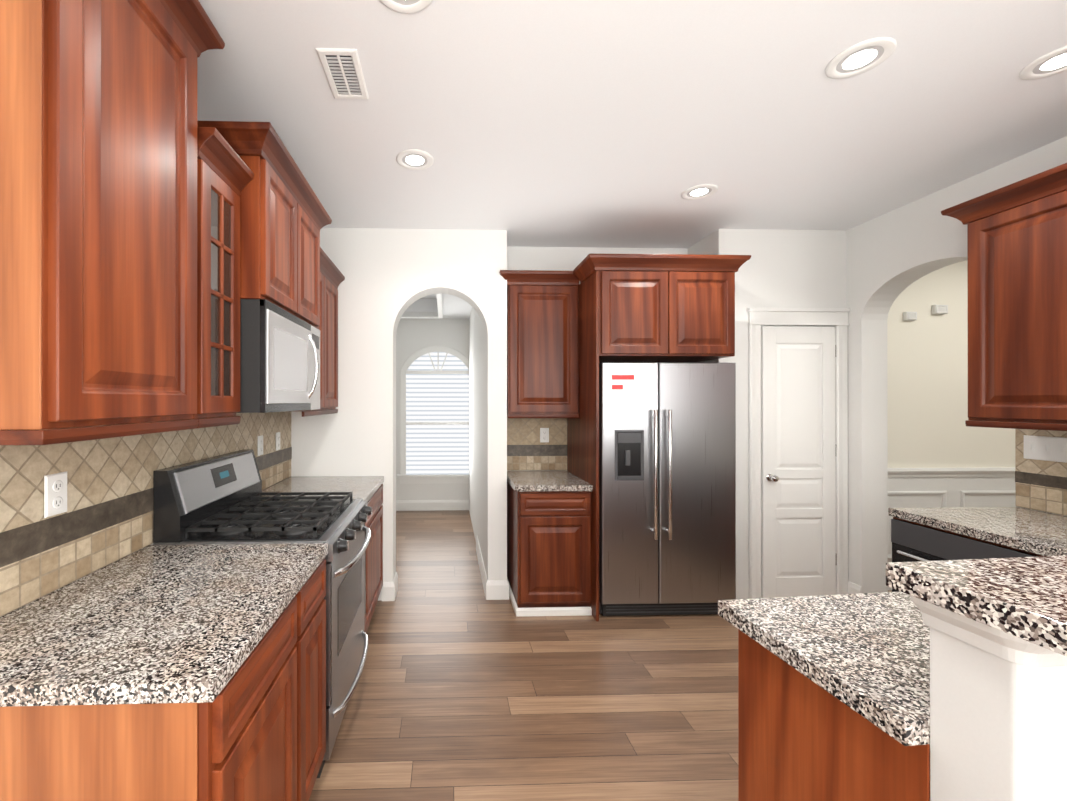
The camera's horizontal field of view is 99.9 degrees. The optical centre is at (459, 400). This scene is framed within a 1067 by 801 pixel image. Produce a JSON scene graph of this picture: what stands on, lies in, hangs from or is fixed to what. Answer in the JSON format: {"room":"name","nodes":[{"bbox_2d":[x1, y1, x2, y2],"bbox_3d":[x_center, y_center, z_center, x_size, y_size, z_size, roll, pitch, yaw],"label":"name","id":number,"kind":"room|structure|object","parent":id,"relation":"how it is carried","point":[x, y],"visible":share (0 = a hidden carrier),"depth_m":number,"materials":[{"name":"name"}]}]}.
{"room":"kitchen","nodes":[
{"label":"kitchen","id":0,"kind":"room"},
{"bbox_2d":[291,228,506,600],"bbox_3d":[-0.444,0.102,3.340,1.582,2.720,0.190,0,0,-2],"label":"wall","id":1,"kind":"structure","parent":0,"point":[391,276],"depth_m":3.24,"materials":[{"name":"paint"}]},
{"bbox_2d":[382,572,397,600],"bbox_3d":[-0.523,1.394,3.329,0.094,0.135,0.204,0,0,-2],"label":"baseboard","id":2,"kind":"structure","parent":1,"relation":"attached to","point":[389,591],"depth_m":3.23,"materials":[{"name":"white wood"}]},
{"bbox_2d":[396,318,468,499],"bbox_3d":[-0.281,0.105,5.986,2.330,2.720,0.130,0,0,-2],"label":"wall","id":3,"kind":"structure","parent":0,"point":[413,335],"depth_m":5.92,"materials":[{"name":"paint"}]},
{"bbox_2d":[396,500,468,510],"bbox_3d":[-0.579,1.398,5.903,1.410,0.135,0.014,0,0,-2],"label":"baseboard","id":4,"kind":"structure","parent":3,"relation":"attached to","point":[417,505],"depth_m":5.89,"materials":[{"name":"white wood"}]},
{"bbox_2d":[397,345,468,483],"bbox_3d":[-0.286,0.185,5.889,1.093,1.840,0.060,0,0,-2],"label":"room window","id":5,"kind":"structure","parent":3,"relation":"in","point":[434,414],"depth_m":5.91,"materials":[{"name":"white plastic"}]},
{"bbox_2d":[469,307,484,566],"bbox_3d":[0.235,0.103,4.696,0.142,2.720,2.480,0,0,-2],"label":"wall","id":6,"kind":"structure","parent":0,"point":[476,420],"depth_m":4.33,"materials":[{"name":"paint"}]},
{"bbox_2d":[476,536,508,599],"bbox_3d":[0.262,1.395,3.803,0.170,0.135,1.104,0,0,-2],"label":"baseboard","id":7,"kind":"structure","parent":6,"relation":"attached to","point":[496,590],"depth_m":3.25,"materials":[{"name":"white wood"}]},
{"bbox_2d":[507,247,687,470],"bbox_3d":[1.110,0.102,3.707,1.548,2.720,0.130,0,0,-2],"label":"wall","id":8,"kind":"structure","parent":0,"point":[550,258],"depth_m":3.63,"materials":[{"name":"paint"}]},
{"bbox_2d":[507,414,566,469],"bbox_3d":[0.617,0.337,3.620,0.526,0.466,0.011,0,0,-2],"label":"backsplash","id":9,"kind":"structure","parent":8,"relation":"attached to","point":[527,449],"depth_m":3.62,"materials":[{"name":"tile"}]},
{"bbox_2d":[540,428,548,441],"bbox_3d":[0.693,0.283,3.615,0.072,0.118,0.008,0,0,-2],"label":"outlet","id":10,"kind":"object","parent":9,"relation":"attached to","point":[544,434],"visible":1,"depth_m":3.61,"materials":[{"name":"white plastic"}]},
{"bbox_2d":[499,270,579,417],"bbox_3d":[0.587,-0.409,3.431,0.597,1.082,0.389,0,0,-2],"label":"upper cabinet","id":11,"kind":"object","parent":8,"relation":"attached to","point":[542,343],"visible":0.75,"depth_m":3.29,"materials":[{"name":"brown wood"}]},
{"bbox_2d":[309,510,891,800],"bbox_3d":[1.522,1.489,1.472,9.000,0.060,9.800,0,0,-2],"label":"floor","id":12,"kind":"structure","parent":0,"point":[465,690],"depth_m":2.16,"materials":[{"name":"brown wood"}]},
{"bbox_2d":[0,543,327,800],"bbox_3d":[-0.832,1.004,1.275,0.678,0.910,0.848,0,0,-2],"label":"base cabinet","id":13,"kind":"object","parent":12,"relation":"on","point":[189,672],"visible":1,"depth_m":1.01,"materials":[{"name":"brown wood"}]},
{"bbox_2d":[153,449,371,777],"bbox_3d":[-0.810,0.865,2.082,0.744,1.190,0.754,0,0,-2],"label":"range","id":14,"kind":"object","parent":12,"relation":"on","point":[219,499],"visible":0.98,"depth_m":1.90,"materials":[{"name":"silver metal"}]},
{"bbox_2d":[262,476,383,632],"bbox_3d":[-0.879,1.006,2.845,0.678,0.910,0.766,0,0,-2],"label":"base cabinet","id":15,"kind":"object","parent":12,"relation":"on","point":[369,489],"visible":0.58,"depth_m":2.87,"materials":[{"name":"brown wood"}]},
{"bbox_2d":[507,470,592,616],"bbox_3d":[0.626,1.016,3.300,0.526,0.890,0.648,0,0,-2],"label":"base cabinet","id":16,"kind":"object","parent":12,"relation":"on","point":[549,542],"visible":0.94,"depth_m":2.99,"materials":[{"name":"brown wood"}]},
{"bbox_2d":[567,253,750,620],"bbox_3d":[1.361,0.256,3.263,1.069,2.412,0.769,0,0,-2],"label":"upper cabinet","id":17,"kind":"object","parent":12,"relation":"on","point":[656,307],"visible":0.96,"depth_m":2.93,"materials":[{"name":"brown wood"}]},
{"bbox_2d":[599,362,735,615],"bbox_3d":[1.391,0.602,3.268,0.910,1.720,0.741,0,0,-2],"label":"refrigerator","id":18,"kind":"object","parent":12,"relation":"on","point":[667,488],"visible":0.79,"depth_m":2.96,"materials":[{"name":"grey metal"}]},
{"bbox_2d":[730,592,1066,800],"bbox_3d":[1.766,0.891,1.001,2.026,1.134,0.742,0,0,-2],"label":"kitchen island","id":19,"kind":"object","parent":12,"relation":"on","point":[943,680],"depth_m":0.85,"materials":[{"name":"paint"}]},
{"bbox_2d":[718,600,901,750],"bbox_3d":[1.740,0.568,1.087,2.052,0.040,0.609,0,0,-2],"label":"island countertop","id":20,"kind":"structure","parent":19,"relation":"on","point":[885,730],"depth_m":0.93,"materials":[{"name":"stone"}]},
{"bbox_2d":[886,555,1066,666],"bbox_3d":[1.773,0.302,0.681,2.062,0.041,0.526,0,0,-2],"label":"island countertop","id":21,"kind":"structure","parent":19,"relation":"on","point":[1022,601],"depth_m":0.67,"materials":[{"name":"stone"}]},
{"bbox_2d":[888,507,1066,591],"bbox_3d":[2.538,1.005,1.874,0.722,0.910,0.820,0,0,-2],"label":"base cabinet","id":22,"kind":"object","parent":12,"relation":"on","point":[939,533],"visible":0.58,"depth_m":2.01,"materials":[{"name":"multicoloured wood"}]},
{"bbox_2d":[197,0,1066,298],"bbox_3d":[1.522,-1.301,1.476,9.000,0.080,9.800,0,0,-2],"label":"ceiling","id":23,"kind":"structure","parent":0,"point":[575,122],"depth_m":1.91,"materials":[{"name":"paint"}]},
{"bbox_2d":[316,48,368,98],"bbox_3d":[-0.446,-1.256,1.716,0.145,0.008,0.260,0,0,-2],"label":"ceiling vent","id":24,"kind":"object","parent":23,"relation":"in","point":[342,69],"visible":1,"depth_m":1.69,"materials":[{"name":"grey metal"}]},
{"bbox_2d":[379,0,432,13],"bbox_3d":[-0.168,-1.257,1.342,0.196,0.007,0.196,0,0,-2],"label":"recessed light","id":25,"kind":"object","parent":23,"relation":"in","point":[407,6],"visible":1,"depth_m":1.41,"materials":[{"name":"white"}]},
{"bbox_2d":[396,149,433,169],"bbox_3d":[-0.234,-1.256,2.319,0.196,0.007,0.196,0,0,-2],"label":"recessed light","id":26,"kind":"object","parent":23,"relation":"in","point":[413,159],"visible":1,"depth_m":2.31,"materials":[{"name":"white plastic"}]},
{"bbox_2d":[401,294,471,318],"bbox_3d":[-0.556,-1.137,4.674,1.440,0.240,2.480,0,0,-2],"label":"ceiling","id":27,"kind":"structure","parent":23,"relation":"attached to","point":[444,306],"depth_m":5.43,"materials":[{"name":"paint"}]},
{"bbox_2d":[681,184,717,199],"bbox_3d":[1.446,-1.255,2.674,0.196,0.007,0.196,0,0,-2],"label":"recessed light","id":28,"kind":"object","parent":23,"relation":"in","point":[699,191],"visible":1,"depth_m":2.66,"materials":[{"name":"white plastic"}]},
{"bbox_2d":[825,37,896,78],"bbox_3d":[1.474,-1.257,1.634,0.196,0.007,0.196,0,0,-2],"label":"recessed light","id":29,"kind":"object","parent":23,"relation":"in","point":[860,57],"visible":1,"depth_m":1.62,"materials":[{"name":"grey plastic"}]},
{"bbox_2d":[1019,46,1066,79],"bbox_3d":[2.228,-1.257,1.640,0.196,0.007,0.196,0,0,-2],"label":"recessed light","id":30,"kind":"object","parent":23,"relation":"in","point":[1054,62],"visible":1,"depth_m":1.67,"materials":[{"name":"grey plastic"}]},
{"bbox_2d":[688,234,710,361],"bbox_3d":[1.941,0.102,3.508,0.100,2.720,0.320,0,0,-2],"label":"wall","id":31,"kind":"structure","parent":0,"point":[702,246],"depth_m":3.45,"materials":[{"name":"paint"}]},
{"bbox_2d":[711,229,845,598],"bbox_3d":[2.377,0.102,3.311,0.960,2.720,0.100,0,0,-2],"label":"wall","id":32,"kind":"structure","parent":0,"point":[792,269],"depth_m":3.26,"materials":[{"name":"paint"}]},
{"bbox_2d":[747,308,849,598],"bbox_3d":[2.487,0.393,3.220,0.761,2.137,0.083,0,0,-2],"label":"pantry door","id":33,"kind":"structure","parent":32,"relation":"in","point":[798,429],"depth_m":3.24,"materials":[{"name":"white wood"}]},
{"bbox_2d":[887,260,1014,467],"bbox_3d":[4.201,0.102,3.521,2.320,2.720,0.130,0,0,-2],"label":"wall","id":34,"kind":"structure","parent":0,"point":[927,384],"depth_m":3.44,"materials":[{"name":"beige paint"}]},
{"bbox_2d":[903,312,916,320],"bbox_3d":[3.477,-0.651,3.418,0.085,0.065,0.030,0,0,-2],"label":"door chime","id":35,"kind":"structure","parent":34,"relation":"attached to","point":[909,316],"depth_m":3.40,"materials":[{"name":"white plastic"}]},
{"bbox_2d":[932,305,947,313],"bbox_3d":[3.714,-0.703,3.426,0.100,0.070,0.030,0,0,-2],"label":"door chime","id":36,"kind":"structure","parent":34,"relation":"attached to","point":[939,309],"depth_m":3.41,"materials":[{"name":"white plastic"}]},
{"bbox_2d":[888,467,1015,562],"bbox_3d":[4.135,0.924,3.435,2.178,0.805,0.032,0,0,-2],"label":"trim","id":37,"kind":"structure","parent":34,"relation":"attached to","point":[947,487],"depth_m":3.43,"materials":[{"name":"white wood"}]},
{"bbox_2d":[846,136,1066,592],"bbox_3d":[3.051,0.097,0.070,0.190,2.720,6.700,0,0,-2],"label":"wall","id":38,"kind":"structure","parent":0,"point":[891,256],"depth_m":3.15,"materials":[{"name":"paint"}]},
{"bbox_2d":[848,581,861,593],"bbox_3d":[2.853,1.394,3.213,0.014,0.135,0.120,0,0,-2],"label":"baseboard","id":39,"kind":"structure","parent":38,"relation":"attached to","point":[853,588],"depth_m":3.20,"materials":[{"name":"white wood"}]},
{"bbox_2d":[957,163,1066,426],"bbox_3d":[2.721,-0.441,1.994,0.348,1.082,0.485,0,0,-2],"label":"upper cabinet","id":40,"kind":"object","parent":38,"relation":"attached to","point":[1017,294],"depth_m":2.02,"materials":[{"name":"brown wood"}]},
{"bbox_2d":[1015,422,1066,515],"bbox_3d":[2.911,0.324,1.306,0.011,0.446,1.980,0,0,-2],"label":"backsplash","id":41,"kind":"structure","parent":38,"relation":"attached to","point":[1040,485],"depth_m":2.20,"materials":[{"name":"tile"}]},
{"bbox_2d":[1024,435,1066,462],"bbox_3d":[2.876,0.236,2.178,0.011,0.118,0.165,0,0,-2],"label":"switch plate","id":42,"kind":"object","parent":41,"relation":"attached to","point":[1045,448],"visible":1,"depth_m":2.17,"materials":[{"name":"white plastic"}]},
{"bbox_3d":[-1.239,0.099,1.305,0.130,2.720,9.430,0,0,-2],"label":"wall","id":43,"kind":"structure","parent":0,"visible":0},
{"bbox_2d":[0,0,224,444],"bbox_3d":[-0.970,-0.552,1.143,0.394,1.282,0.660,0,0,-2],"label":"upper cabinet","id":44,"kind":"object","parent":43,"relation":"attached to","point":[98,213],"visible":1,"depth_m":1.00,"materials":[{"name":"brown wood"}]},
{"bbox_2d":[0,411,291,616],"bbox_3d":[-1.189,0.305,2.047,0.011,0.486,2.344,0,0,-2],"label":"backsplash","id":45,"kind":"structure","parent":43,"relation":"attached to","point":[105,519],"depth_m":1.41,"materials":[{"name":"tile"}]},
{"bbox_2d":[44,472,66,517],"bbox_3d":[-1.155,0.269,1.272,0.008,0.118,0.072,0,0,-2],"label":"electrical outlet","id":46,"kind":"object","parent":45,"relation":"attached to","point":[55,494],"visible":1,"depth_m":1.26,"materials":[{"name":"white plastic"}]},
{"bbox_2d":[258,435,262,455],"bbox_3d":[-1.198,0.271,2.671,0.008,0.118,0.072,0,0,-2],"label":"electrical outlet","id":47,"kind":"object","parent":45,"relation":"attached to","point":[260,445],"visible":1,"depth_m":2.66,"materials":[{"name":"white plastic"}]},
{"bbox_2d":[276,432,279,450],"bbox_3d":[-1.207,0.271,2.951,0.008,0.118,0.072,0,0,-2],"label":"electrical outlet","id":48,"kind":"object","parent":45,"relation":"attached to","point":[277,440],"visible":1,"depth_m":2.94,"materials":[{"name":"white plastic"}]},
{"bbox_2d":[193,121,244,424],"bbox_3d":[-1.006,-0.407,1.552,0.348,0.932,0.288,0,0,-2],"label":"upper cabinet","id":49,"kind":"object","parent":43,"relation":"attached to","point":[220,177],"depth_m":1.54,"materials":[{"name":"brown wood"}]},
{"bbox_2d":[209,125,300,318],"bbox_3d":[-0.973,-0.712,1.889,0.433,0.640,0.380,0,0,-2],"label":"upper cabinet","id":50,"kind":"object","parent":43,"relation":"attached to","point":[263,218],"depth_m":1.74,"materials":[{"name":"brown wood"}]},
{"bbox_2d":[236,299,319,412],"bbox_3d":[-0.951,-0.171,2.079,0.489,0.438,0.754,0,0,-2],"label":"microwave","id":51,"kind":"object","parent":50,"relation":"attached to","point":[279,359],"visible":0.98,"depth_m":1.81,"materials":[{"name":"silver metal"}]},
{"bbox_2d":[301,181,324,332],"bbox_3d":[-0.985,-0.712,2.269,0.433,0.640,0.380,0,0,-2],"label":"upper cabinet","id":52,"kind":"object","parent":43,"relation":"attached to","point":[312,219],"depth_m":2.31,"materials":[{"name":"brown wood"}]},
{"bbox_2d":[301,257,328,412],"bbox_3d":[-1.039,-0.420,2.651,0.348,0.962,0.383,0,0,-2],"label":"upper cabinet","id":53,"kind":"object","parent":43,"relation":"attached to","point":[324,337],"depth_m":2.88,"materials":[{"name":"brown wood"}]},
{"bbox_2d":[325,265,340,412],"bbox_3d":[-1.051,-0.420,3.034,0.348,0.962,0.383,0,0,-2],"label":"upper cabinet","id":54,"kind":"object","parent":43,"relation":"attached to","point":[334,277],"depth_m":3.09,"materials":[{"name":"brown wood"}]}
]}

